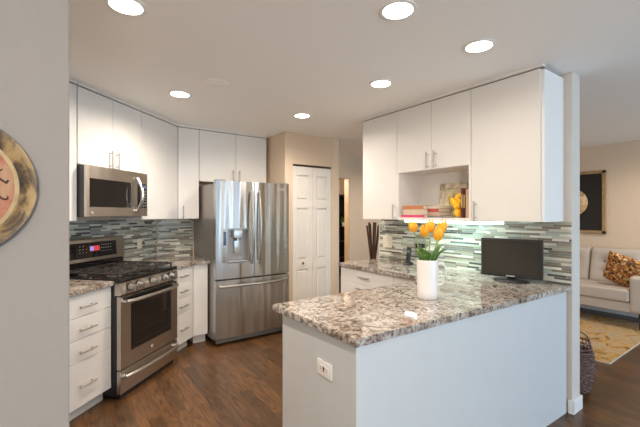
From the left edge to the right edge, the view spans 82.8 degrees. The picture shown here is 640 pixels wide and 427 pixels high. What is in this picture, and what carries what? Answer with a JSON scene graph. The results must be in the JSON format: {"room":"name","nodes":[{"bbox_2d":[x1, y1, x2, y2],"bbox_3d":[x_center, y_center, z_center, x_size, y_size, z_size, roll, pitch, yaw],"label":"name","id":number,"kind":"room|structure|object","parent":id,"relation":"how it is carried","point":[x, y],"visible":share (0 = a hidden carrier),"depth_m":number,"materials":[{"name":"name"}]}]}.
{"room":"kitchen","nodes":[
{"label":"kitchen","id":0,"kind":"room"},
{"bbox_2d":[0,0,68,426],"bbox_3d":[-2.043,0.205,0.210,3.122,2.440,0.120,0,0,-36],"label":"wall","id":1,"kind":"structure","parent":0,"point":[34,34],"depth_m":1.02,"materials":[{"name":"grey paint"}]},
{"bbox_2d":[0,129,37,244],"bbox_3d":[-0.944,-0.072,0.905,0.380,0.380,0.026,0,0,-36],"label":"wall plate","id":2,"kind":"object","parent":1,"relation":"attached to","point":[18,179],"visible":1,"depth_m":0.98,"materials":[{"name":"beige ceramic"}]},
{"bbox_2d":[77,217,156,260],"bbox_3d":[-2.243,0.205,2.925,0.105,2.440,2.830,0,0,11],"label":"wall","id":3,"kind":"structure","parent":0,"point":[78,218],"depth_m":3.38,"materials":[{"name":"paint"}]},
{"bbox_2d":[69,78,76,220],"bbox_3d":[-2.056,-0.480,2.593,0.376,1.070,0.448,0,0,11],"label":"upper cabinet","id":4,"kind":"object","parent":3,"relation":"attached to","point":[72,84],"visible":0.16,"depth_m":2.75,"materials":[{"name":"white wood"}]},
{"bbox_2d":[76,82,141,172],"bbox_3d":[-1.944,-0.701,3.176,0.376,0.628,0.726,0,0,11],"label":"upper cabinet","id":5,"kind":"object","parent":3,"relation":"attached to","point":[108,127],"visible":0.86,"depth_m":3.08,"materials":[{"name":"white wood"}]},
{"bbox_2d":[77,164,146,216],"bbox_3d":[-1.878,-0.177,3.161,0.501,0.406,0.715,0,0,11],"label":"microwave oven","id":6,"kind":"object","parent":5,"relation":"attached to","point":[101,191],"visible":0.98,"depth_m":3.02,"materials":[{"name":"silver metal"}]},
{"bbox_2d":[69,219,156,262],"bbox_3d":[-2.151,0.283,3.094,0.008,0.454,2.396,0,0,11],"label":"backsplash","id":7,"kind":"structure","parent":3,"relation":"attached to","point":[131,230],"depth_m":3.81,"materials":[{"name":"grey tile"}]},
{"bbox_2d":[137,239,141,248],"bbox_3d":[-1.973,0.325,3.973,0.009,0.105,0.075,0,0,11],"label":"power outlet","id":8,"kind":"object","parent":7,"relation":"attached to","point":[139,241],"visible":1,"depth_m":3.96,"materials":[{"name":"plastic"}]},
{"bbox_2d":[111,109,177,219],"bbox_3d":[-1.833,-0.480,3.839,0.344,1.070,0.614,0,0,11],"label":"upper cabinet","id":9,"kind":"object","parent":3,"relation":"attached to","point":[159,135],"visible":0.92,"depth_m":3.78,"materials":[{"name":"white wood"}]},
{"bbox_2d":[169,183,208,256],"bbox_3d":[-1.432,0.205,4.706,1.350,2.440,0.100,0,0,-36],"label":"wall","id":10,"kind":"structure","parent":0,"point":[199,183],"depth_m":4.54,"materials":[{"name":"paint"}]},
{"bbox_2d":[157,219,192,256],"bbox_3d":[-1.754,0.283,4.408,0.410,0.454,0.008,0,0,-36],"label":"backsplash","id":11,"kind":"structure","parent":10,"relation":"attached to","point":[174,236],"depth_m":4.40,"materials":[{"name":"grey tile"}]},
{"bbox_2d":[177,124,198,218],"bbox_3d":[-1.597,-0.479,4.300,0.235,1.070,0.364,0,0,-36],"label":"upper cabinet","id":12,"kind":"object","parent":10,"relation":"attached to","point":[188,136],"visible":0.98,"depth_m":4.18,"materials":[{"name":"white wood"}]},
{"bbox_2d":[199,127,266,183],"bbox_3d":[-1.143,-0.700,4.625,0.875,0.630,0.364,0,0,-36],"label":"upper cabinet","id":13,"kind":"object","parent":10,"relation":"attached to","point":[225,155],"visible":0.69,"depth_m":4.48,"materials":[{"name":"white wood"}]},
{"bbox_2d":[266,133,280,182],"bbox_3d":[-0.656,0.205,4.868,0.100,2.440,0.740,0,0,-36],"label":"wall","id":14,"kind":"structure","parent":0,"point":[273,143],"depth_m":4.71,"materials":[{"name":"paint"}]},
{"bbox_2d":[281,132,338,301],"bbox_3d":[-0.113,0.205,4.753,0.850,2.440,0.100,0,0,-36],"label":"wall","id":15,"kind":"structure","parent":0,"point":[301,149],"depth_m":4.72,"materials":[{"name":"paint"}]},
{"bbox_2d":[293,164,330,300],"bbox_3d":[-0.102,0.392,4.731,0.613,2.042,0.066,0,0,-36],"label":"bifold door","id":16,"kind":"structure","parent":15,"relation":"in","point":[311,184],"depth_m":4.72,"materials":[{"name":"white wood"}]},
{"bbox_2d":[339,179,343,194],"bbox_3d":[-0.009,0.205,8.172,3.700,2.440,0.100,0,0,-36],"label":"wall","id":17,"kind":"structure","parent":0,"point":[341,181],"depth_m":8.48,"materials":[{"name":"paint"}]},
{"bbox_2d":[69,0,639,156],"bbox_3d":[0.346,-1.045,2.523,9.900,0.060,10.300,0,0,-36],"label":"ceiling","id":18,"kind":"structure","parent":0,"point":[278,60],"depth_m":2.34,"materials":[{"name":"paint"}]},
{"bbox_2d":[104,0,146,16],"bbox_3d":[-0.943,-1.011,1.766,0.188,0.008,0.188,0,0,-36],"label":"recessed light","id":19,"kind":"object","parent":18,"relation":"in","point":[134,8],"visible":1,"depth_m":1.78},
{"bbox_2d":[168,90,191,97],"bbox_3d":[-1.185,-1.011,3.070,0.188,0.008,0.188,0,0,-36],"label":"recessed light","id":20,"kind":"object","parent":18,"relation":"in","point":[175,93],"visible":1,"depth_m":3.06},
{"bbox_2d":[204,78,227,86],"bbox_3d":[-0.804,-1.012,2.807,0.184,0.006,0.184,0,0,-36],"label":"cover plate","id":21,"kind":"object","parent":18,"relation":"attached to","point":[213,82],"visible":1,"depth_m":2.79,"materials":[{"name":"paint"}]},
{"bbox_2d":[293,113,310,117],"bbox_3d":[-0.185,-1.011,3.740,0.188,0.008,0.188,0,0,-36],"label":"recessed light","id":22,"kind":"object","parent":18,"relation":"in","point":[297,115],"visible":1,"depth_m":3.72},
{"bbox_2d":[369,79,392,87],"bbox_3d":[0.474,-1.011,2.823,0.188,0.008,0.188,0,0,-36],"label":"recessed light","id":23,"kind":"object","parent":18,"relation":"in","point":[380,83],"visible":1,"depth_m":2.81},
{"bbox_2d":[379,0,416,20],"bbox_3d":[0.388,-1.011,1.806,0.188,0.008,0.188,0,0,-36],"label":"recessed light","id":24,"kind":"object","parent":18,"relation":"in","point":[394,10],"visible":1,"depth_m":1.80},
{"bbox_2d":[462,39,495,53],"bbox_3d":[0.961,-1.011,2.193,0.188,0.008,0.188,0,0,-36],"label":"recessed light","id":25,"kind":"object","parent":18,"relation":"in","point":[480,45],"visible":1,"depth_m":2.19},
{"bbox_2d":[69,276,639,426],"bbox_3d":[0.346,1.450,2.523,9.900,0.050,10.300,0,0,-36],"label":"floor","id":26,"kind":"structure","parent":0,"point":[236,383],"depth_m":2.88,"materials":[{"name":"brown wood"}]},
{"bbox_2d":[69,286,110,420],"bbox_3d":[-1.917,0.986,2.590,0.641,0.878,0.474,0,0,11],"label":"base cabinet","id":27,"kind":"object","parent":26,"relation":"on","point":[89,312],"visible":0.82,"depth_m":2.57,"materials":[{"name":"white wood"}]},
{"bbox_2d":[69,279,113,296],"bbox_3d":[-1.934,0.528,2.539,0.626,0.035,0.588,0,0,11],"label":"countertop","id":28,"kind":"structure","parent":27,"relation":"on","point":[76,287],"depth_m":2.62,"materials":[{"name":"beige stone"}]},
{"bbox_2d":[69,235,178,398],"bbox_3d":[-1.736,0.819,3.188,0.741,1.212,0.757,0,0,11],"label":"gas range","id":29,"kind":"object","parent":26,"relation":"on","point":[144,295],"visible":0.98,"depth_m":3.05,"materials":[{"name":"silver metal"}]},
{"bbox_2d":[69,265,176,282],"bbox_3d":[-1.775,0.514,3.196,0.661,0.030,0.757,0,0,11],"label":"cooktop","id":30,"kind":"object","parent":29,"relation":"in","point":[138,276],"depth_m":2.99,"materials":[{"name":"black metal"}]},
{"bbox_2d":[175,265,192,350],"bbox_3d":[-1.686,0.986,3.776,0.636,0.878,0.412,0,0,11],"label":"base cabinet","id":31,"kind":"object","parent":26,"relation":"on","point":[185,275],"visible":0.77,"depth_m":3.76,"materials":[{"name":"white wood"}]},
{"bbox_2d":[125,255,209,268],"bbox_3d":[-1.588,0.528,4.035,0.744,0.035,0.958,0,0,11],"label":"countertop","id":32,"kind":"structure","parent":31,"relation":"on","point":[188,260],"depth_m":3.99,"materials":[{"name":"beige stone"}]},
{"bbox_2d":[189,264,207,342],"bbox_3d":[-1.482,0.986,4.219,0.154,0.878,0.600,0,0,-36],"label":"base cabinet","id":33,"kind":"object","parent":26,"relation":"on","point":[200,271],"visible":0.6,"depth_m":3.98,"materials":[{"name":"white wood"}]},
{"bbox_2d":[194,179,288,343],"bbox_3d":[-0.947,0.526,4.407,0.900,1.797,0.881,0,0,-36],"label":"refrigerator","id":34,"kind":"object","parent":26,"relation":"on","point":[242,228],"visible":0.98,"depth_m":4.08,"materials":[{"name":"grey metal"}]},
{"bbox_2d":[339,194,343,275],"bbox_3d":[0.333,0.495,8.159,1.000,1.860,0.300,0,0,-36],"label":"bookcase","id":35,"kind":"object","parent":26,"relation":"on","point":[341,196],"visible":0.02,"depth_m":8.42,"materials":[{"name":"black wood"}]},
{"bbox_2d":[341,266,393,292],"bbox_3d":[0.644,0.986,3.677,0.581,0.878,0.750,0,0,-36],"label":"base cabinet","id":36,"kind":"object","parent":26,"relation":"on","point":[352,279],"visible":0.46,"depth_m":3.57,"materials":[{"name":"white wood"}]},
{"bbox_2d":[394,276,416,283],"bbox_3d":[1.018,0.986,3.186,0.545,0.878,0.480,0,0,-36],"label":"base cabinet","id":37,"kind":"object","parent":26,"relation":"on","point":[397,280],"visible":0.07,"depth_m":3.16,"materials":[{"name":"white wood"}]},
{"bbox_2d":[283,292,565,426],"bbox_3d":[0.768,0.986,2.332,1.952,0.878,0.674,0,0,-34],"label":"base cabinet","id":38,"kind":"object","parent":26,"relation":"on","point":[505,367],"visible":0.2,"depth_m":1.89,"materials":[{"name":"white paint"}]},
{"bbox_2d":[317,357,331,380],"bbox_3d":[0.019,0.722,1.689,0.010,0.070,0.120,0,0,-34],"label":"power outlet","id":39,"kind":"object","parent":38,"relation":"attached to","point":[323,368],"visible":1,"depth_m":1.68,"materials":[{"name":"white plastic"}]},
{"bbox_2d":[273,258,570,347],"bbox_3d":[0.444,0.528,2.822,2.052,0.035,1.948,0,0,-36],"label":"countertop","id":40,"kind":"structure","parent":38,"relation":"on","point":[358,318],"depth_m":2.06,"materials":[{"name":"beige stone"}]},
{"bbox_2d":[366,222,378,258],"bbox_3d":[0.630,0.762,4.343,0.179,1.326,0.158,0,0,-36],"label":"decorative branches","id":41,"kind":"object","parent":40,"relation":"on","point":[373,239],"visible":0.22,"depth_m":4.31,"materials":[{"name":"brown wood"}]},
{"bbox_2d":[402,247,412,264],"bbox_3d":[0.889,0.425,3.674,0.108,0.171,0.108,0,0,-36],"label":"cordless phone","id":42,"kind":"object","parent":40,"relation":"on","point":[408,256],"visible":1,"depth_m":3.67,"materials":[{"name":"black plastic"}]},
{"bbox_2d":[416,259,446,299],"bbox_3d":[0.669,0.394,2.200,0.166,0.234,0.130,0,0,32],"label":"ceramic jug","id":43,"kind":"object","parent":40,"relation":"on","point":[427,271],"visible":0.96,"depth_m":2.16,"materials":[{"name":"white ceramic"}]},
{"bbox_2d":[408,220,428,260],"bbox_3d":[0.602,0.256,2.206,0.126,0.450,0.076,0,0,17],"label":"tulip","id":44,"kind":"object","parent":43,"relation":"in","point":[413,227],"visible":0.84,"depth_m":2.19,"materials":[{"name":"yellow plant"}]},
{"bbox_2d":[420,224,432,260],"bbox_3d":[0.640,0.270,2.185,0.065,0.420,0.073,0,0,-23],"label":"tulip","id":45,"kind":"object","parent":43,"relation":"in","point":[424,231],"visible":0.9,"depth_m":2.17,"materials":[{"name":"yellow plant"}]},
{"bbox_2d":[426,219,442,260],"bbox_3d":[0.698,0.256,2.226,0.101,0.449,0.078,0,0,25],"label":"tulip","id":46,"kind":"object","parent":43,"relation":"in","point":[430,224],"visible":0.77,"depth_m":2.23,"materials":[{"name":"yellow plant"}]},
{"bbox_2d":[429,225,443,260],"bbox_3d":[0.688,0.274,2.170,0.083,0.414,0.099,0,0,-36],"label":"tulip","id":47,"kind":"object","parent":43,"relation":"in","point":[438,234],"visible":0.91,"depth_m":2.15,"materials":[{"name":"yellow plant"}]},
{"bbox_2d":[436,219,446,259],"bbox_3d":[0.718,0.254,2.215,0.124,0.453,0.059,0,0,-6],"label":"tulip","id":48,"kind":"object","parent":43,"relation":"in","point":[444,224],"visible":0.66,"depth_m":2.20,"materials":[{"name":"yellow plant"}]},
{"bbox_2d":[481,238,543,283],"bbox_3d":[1.454,0.349,2.762,0.425,0.322,0.184,0,0,41],"label":"monitor","id":49,"kind":"object","parent":40,"relation":"on","point":[511,259],"visible":1,"depth_m":2.73,"materials":[{"name":"black plastic"}]},
{"bbox_2d":[580,331,595,393],"bbox_3d":[2.074,1.184,2.979,0.306,0.477,0.306,0,0,32],"label":"woven basket","id":50,"kind":"object","parent":26,"relation":"on","point":[587,358],"visible":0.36,"depth_m":2.85,"materials":[{"name":"wicker"}]},
{"bbox_2d":[580,312,639,364],"bbox_3d":[2.800,1.419,4.960,1.892,0.010,2.415,0,0,-36],"label":"area rug","id":51,"kind":"object","parent":26,"relation":"on","point":[611,339],"visible":0.37,"depth_m":4.22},
{"bbox_2d":[580,246,639,330],"bbox_3d":[3.584,0.948,5.382,0.805,0.930,2.120,0,0,-36],"label":"sofa","id":52,"kind":"object","parent":51,"relation":"on","point":[596,290],"visible":0.25,"depth_m":4.78,"materials":[{"name":"fabric"}]},
{"bbox_2d":[580,246,591,278],"bbox_3d":[3.752,0.726,5.502,0.225,0.486,0.584,0,0,-36],"label":"cushion","id":53,"kind":"object","parent":52,"relation":"on","point":[585,252],"depth_m":5.27,"materials":[{"name":"fabric"}]},
{"bbox_2d":[580,279,629,301],"bbox_3d":[3.487,1.014,5.312,0.565,0.147,1.760,0,0,-36],"label":"seat cushion","id":54,"kind":"object","parent":52,"relation":"on","point":[605,290],"depth_m":4.70,"materials":[{"name":"fabric"}]},
{"bbox_2d":[589,247,639,282],"bbox_3d":[4.093,0.726,5.025,0.225,0.486,0.584,0,0,-36],"label":"cushion","id":55,"kind":"object","parent":52,"relation":"on","point":[598,257],"depth_m":5.12,"materials":[{"name":"fabric"}]},
{"bbox_2d":[603,251,639,286],"bbox_3d":[3.949,0.750,4.672,0.290,0.548,0.607,0,0,-29],"label":"throw pillow","id":56,"kind":"object","parent":52,"relation":"on","point":[619,268],"visible":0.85,"depth_m":4.65,"materials":[{"name":"fabric"}]},
{"bbox_2d":[339,154,378,260],"bbox_3d":[1.068,0.205,6.754,3.600,2.440,0.100,0,0,-36],"label":"wall","id":57,"kind":"structure","parent":0,"point":[351,167],"depth_m":6.39,"materials":[{"name":"paint"}]},
{"bbox_2d":[339,177,349,261],"bbox_3d":[0.085,0.385,6.044,0.975,2.080,0.130,0,0,-36],"label":"trim","id":58,"kind":"structure","parent":57,"relation":"attached to","point":[346,180],"depth_m":6.30,"materials":[{"name":"beige wood"}]},
{"bbox_2d":[379,72,579,411],"bbox_3d":[1.292,0.205,3.413,0.135,2.440,1.933,0,0,-36],"label":"wall partition","id":59,"kind":"structure","parent":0,"point":[571,80],"depth_m":2.62,"materials":[{"name":"paint"}]},
{"bbox_2d":[362,109,397,219],"bbox_3d":[0.718,-0.480,3.783,0.364,1.070,0.485,0,0,-36],"label":"upper cabinet","id":60,"kind":"object","parent":59,"relation":"attached to","point":[380,130],"visible":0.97,"depth_m":3.68,"materials":[{"name":"white wood"}]},
{"bbox_2d":[397,86,471,220],"bbox_3d":[1.086,-0.480,3.269,0.364,1.070,0.774,0,0,-36],"label":"upper cabinet","id":61,"kind":"object","parent":59,"relation":"attached to","point":[434,133],"visible":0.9,"depth_m":3.24,"materials":[{"name":"white wood"}]},
{"bbox_2d":[401,215,427,217],"bbox_3d":[0.933,0.021,3.429,0.190,0.024,0.262,0,0,-37],"label":"book","id":62,"kind":"object","parent":61,"relation":"in","point":[412,216],"visible":0.79,"depth_m":3.33,"materials":[{"name":"paper"}]},
{"bbox_2d":[403,209,427,214],"bbox_3d":[0.934,-0.017,3.420,0.180,0.050,0.232,0,0,-34],"label":"book","id":63,"kind":"object","parent":62,"relation":"on","point":[412,211],"visible":0.88,"depth_m":3.33,"materials":[{"name":"paper"}]},
{"bbox_2d":[403,205,431,209],"bbox_3d":[0.931,-0.060,3.424,0.175,0.036,0.235,0,0,-37],"label":"book","id":64,"kind":"object","parent":63,"relation":"on","point":[415,206],"visible":0.8,"depth_m":3.34,"materials":[{"name":"paper"}]},
{"bbox_2d":[427,216,455,217],"bbox_3d":[1.107,0.024,3.289,0.200,0.017,0.170,0,0,-36],"label":"book","id":65,"kind":"object","parent":61,"relation":"in","point":[427,216],"visible":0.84,"depth_m":3.22,"materials":[{"name":"paper"}]},
{"bbox_2d":[428,212,450,215],"bbox_3d":[1.097,-0.001,3.312,0.190,0.032,0.125,0,0,-37],"label":"book","id":66,"kind":"object","parent":65,"relation":"on","point":[429,213],"visible":1,"depth_m":3.26,"materials":[{"name":"paper"}]},
{"bbox_2d":[428,209,450,211],"bbox_3d":[1.090,-0.033,3.314,0.180,0.030,0.120,0,0,-33],"label":"book","id":67,"kind":"object","parent":66,"relation":"on","point":[429,210],"visible":0.93,"depth_m":3.27,"materials":[{"name":"paper"}]},
{"bbox_2d":[428,206,451,208],"bbox_3d":[1.094,-0.061,3.317,0.180,0.026,0.130,0,0,-36],"label":"book","id":68,"kind":"object","parent":67,"relation":"on","point":[429,207],"visible":1,"depth_m":3.26,"materials":[{"name":"paper"}]},
{"bbox_2d":[439,182,468,217],"bbox_3d":[1.230,-0.125,3.301,0.052,0.315,0.330,0,0,-36],"label":"picture frame","id":69,"kind":"object","parent":61,"relation":"in","point":[447,191],"visible":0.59,"depth_m":3.35,"materials":[{"name":"yellow paint"}]},
{"bbox_2d":[405,220,503,223],"bbox_3d":[1.104,0.067,3.121,0.030,0.022,0.950,0,0,-36],"label":"light","id":70,"kind":"object","parent":61,"relation":"attached to","point":[425,221],"visible":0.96,"depth_m":2.95,"materials":[{"name":"white plastic"}]},
{"bbox_2d":[450,193,460,217],"bbox_3d":[1.195,-0.076,3.148,0.101,0.217,0.151,0,0,-4],"label":"bunch","id":71,"kind":"object","parent":61,"relation":"in","point":[455,202],"visible":0.77,"depth_m":3.10,"materials":[{"name":"yellow plant"}]},
{"bbox_2d":[463,189,464,217],"bbox_3d":[1.251,-0.086,3.027,0.171,0.238,0.018,0,0,-36],"label":"book","id":72,"kind":"object","parent":61,"relation":"in","point":[463,189],"visible":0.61,"depth_m":2.98,"materials":[{"name":"paper"}]},
{"bbox_2d":[461,188,467,217],"bbox_3d":[1.239,-0.090,3.044,0.171,0.245,0.020,0,0,-36],"label":"book","id":73,"kind":"object","parent":61,"relation":"in","point":[461,188],"visible":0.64,"depth_m":3.00,"materials":[{"name":"paper"}]},
{"bbox_2d":[465,189,468,217],"bbox_3d":[1.269,-0.085,3.003,0.171,0.235,0.036,0,0,-36],"label":"book","id":74,"kind":"object","parent":61,"relation":"in","point":[466,190],"visible":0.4,"depth_m":2.96,"materials":[{"name":"paper"}]},
{"bbox_2d":[380,219,571,285],"bbox_3d":[1.238,0.283,3.364,0.008,0.454,1.904,0,0,-36],"label":"backsplash","id":75,"kind":"structure","parent":59,"relation":"attached to","point":[462,241],"depth_m":3.19,"materials":[{"name":"grey tile"}]},
{"bbox_2d":[383,236,391,247],"bbox_3d":[0.747,0.310,4.034,0.010,0.122,0.135,0,0,-36],"label":"light switch","id":76,"kind":"object","parent":75,"relation":"attached to","point":[387,241],"visible":1,"depth_m":4.02,"materials":[{"name":"plastic"}]},
{"bbox_2d":[416,243,424,247],"bbox_3d":[1.008,0.317,3.644,0.040,0.040,0.100,0,0,-36],"label":"plug adapter","id":77,"kind":"object","parent":75,"relation":"attached to","point":[419,244],"visible":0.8,"depth_m":3.62,"materials":[{"name":"black plastic"}]},
{"bbox_2d":[471,63,563,221],"bbox_3d":[1.466,-0.480,2.739,0.364,1.070,0.527,0,0,-36],"label":"upper cabinet","id":78,"kind":"object","parent":59,"relation":"attached to","point":[517,117],"visible":1,"depth_m":2.59,"materials":[{"name":"white wood"}]},
{"bbox_2d":[568,394,582,414],"bbox_3d":[1.294,1.377,3.412,0.163,0.095,1.958,0,0,-36],"label":"baseboard","id":79,"kind":"structure","parent":59,"relation":"attached to","point":[574,406],"depth_m":2.59,"materials":[{"name":"white wood"}]},
{"bbox_2d":[580,140,639,251],"bbox_3d":[4.254,0.205,5.259,0.100,2.440,9.800,0,0,-36],"label":"wall","id":80,"kind":"structure","parent":0,"point":[621,161],"depth_m":5.17,"materials":[{"name":"paint"}]},
{"bbox_2d":[580,170,605,233],"bbox_3d":[3.904,-0.175,5.624,0.042,0.930,0.860,0,0,-36],"label":"wall art","id":81,"kind":"object","parent":80,"relation":"attached to","point":[592,183],"visible":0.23,"depth_m":5.40,"materials":[{"name":"brown metal"}]},
{"bbox_2d":[580,304,637,317],"bbox_3d":[4.730,1.380,4.494,0.014,0.090,7.800,0,0,-36],"label":"baseboard","id":82,"kind":"structure","parent":80,"relation":"attached to","point":[581,305],"depth_m":5.25,"materials":[{"name":"grey wood"}]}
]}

